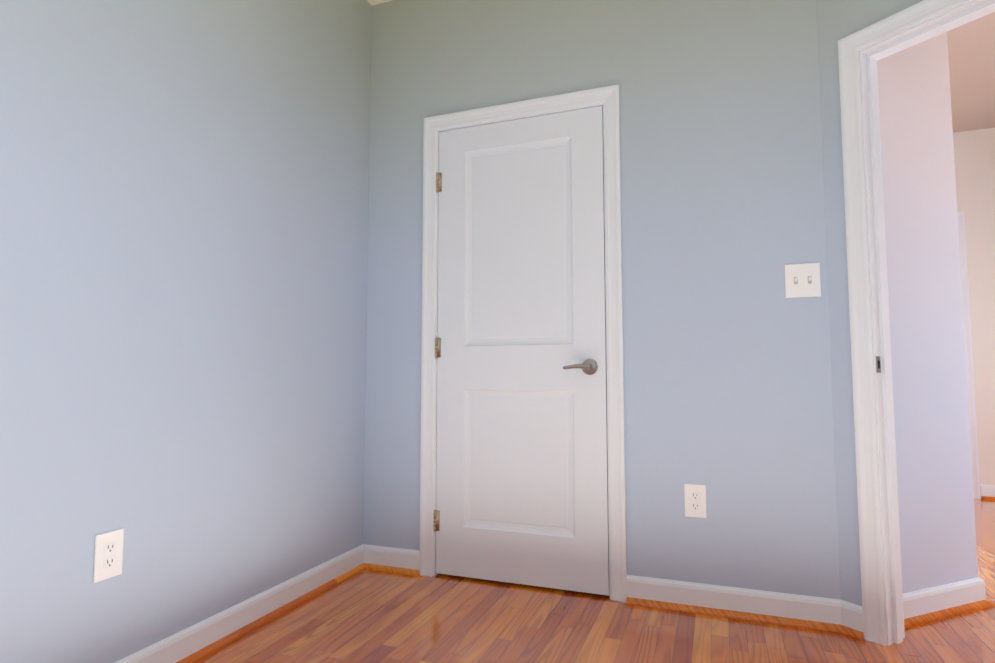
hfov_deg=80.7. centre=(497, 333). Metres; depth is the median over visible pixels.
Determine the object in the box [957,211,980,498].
door frame
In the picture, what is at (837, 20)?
wall
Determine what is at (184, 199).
wall
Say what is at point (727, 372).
wall
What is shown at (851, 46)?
door frame
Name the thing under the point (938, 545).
wall
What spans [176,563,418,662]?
trim
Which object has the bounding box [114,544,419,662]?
baseboard
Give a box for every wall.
[0,0,371,662]
[363,0,840,599]
[816,0,922,605]
[877,32,977,593]
[953,128,994,484]
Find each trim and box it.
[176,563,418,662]
[626,597,863,639]
[904,599,994,627]
[981,496,994,499]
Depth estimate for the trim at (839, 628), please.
2.15 m
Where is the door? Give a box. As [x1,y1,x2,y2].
[419,84,626,602]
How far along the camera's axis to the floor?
2.04 m
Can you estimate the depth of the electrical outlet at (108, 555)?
1.61 m
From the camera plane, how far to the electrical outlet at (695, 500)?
2.26 m
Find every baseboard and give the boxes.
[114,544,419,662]
[626,575,862,631]
[903,577,985,618]
[980,484,994,498]
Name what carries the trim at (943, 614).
attached to the wall at (938, 545)
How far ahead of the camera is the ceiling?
3.62 m
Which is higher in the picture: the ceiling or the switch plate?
the ceiling
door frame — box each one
[838,0,994,645]
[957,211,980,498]
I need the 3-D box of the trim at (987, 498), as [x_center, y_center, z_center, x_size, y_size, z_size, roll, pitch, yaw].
[4.429,1.168,3.924,1.925,0.021,0.019,-2,-4,20]
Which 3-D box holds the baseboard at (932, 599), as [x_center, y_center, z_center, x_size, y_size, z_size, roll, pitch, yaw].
[1.736,1.016,2.374,0.389,0.102,0.730,-2,-4,20]
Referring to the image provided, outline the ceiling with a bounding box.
[367,0,994,132]
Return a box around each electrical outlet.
[93,528,123,582]
[684,484,706,517]
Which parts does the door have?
closet door, handle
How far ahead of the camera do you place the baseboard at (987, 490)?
4.26 m
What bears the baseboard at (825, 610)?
attached to the wall at (727, 372)
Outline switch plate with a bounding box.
[785,263,820,297]
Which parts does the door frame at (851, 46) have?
strike plate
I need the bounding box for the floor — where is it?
[195,499,994,662]
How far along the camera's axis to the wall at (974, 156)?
4.37 m
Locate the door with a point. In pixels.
(438, 131)

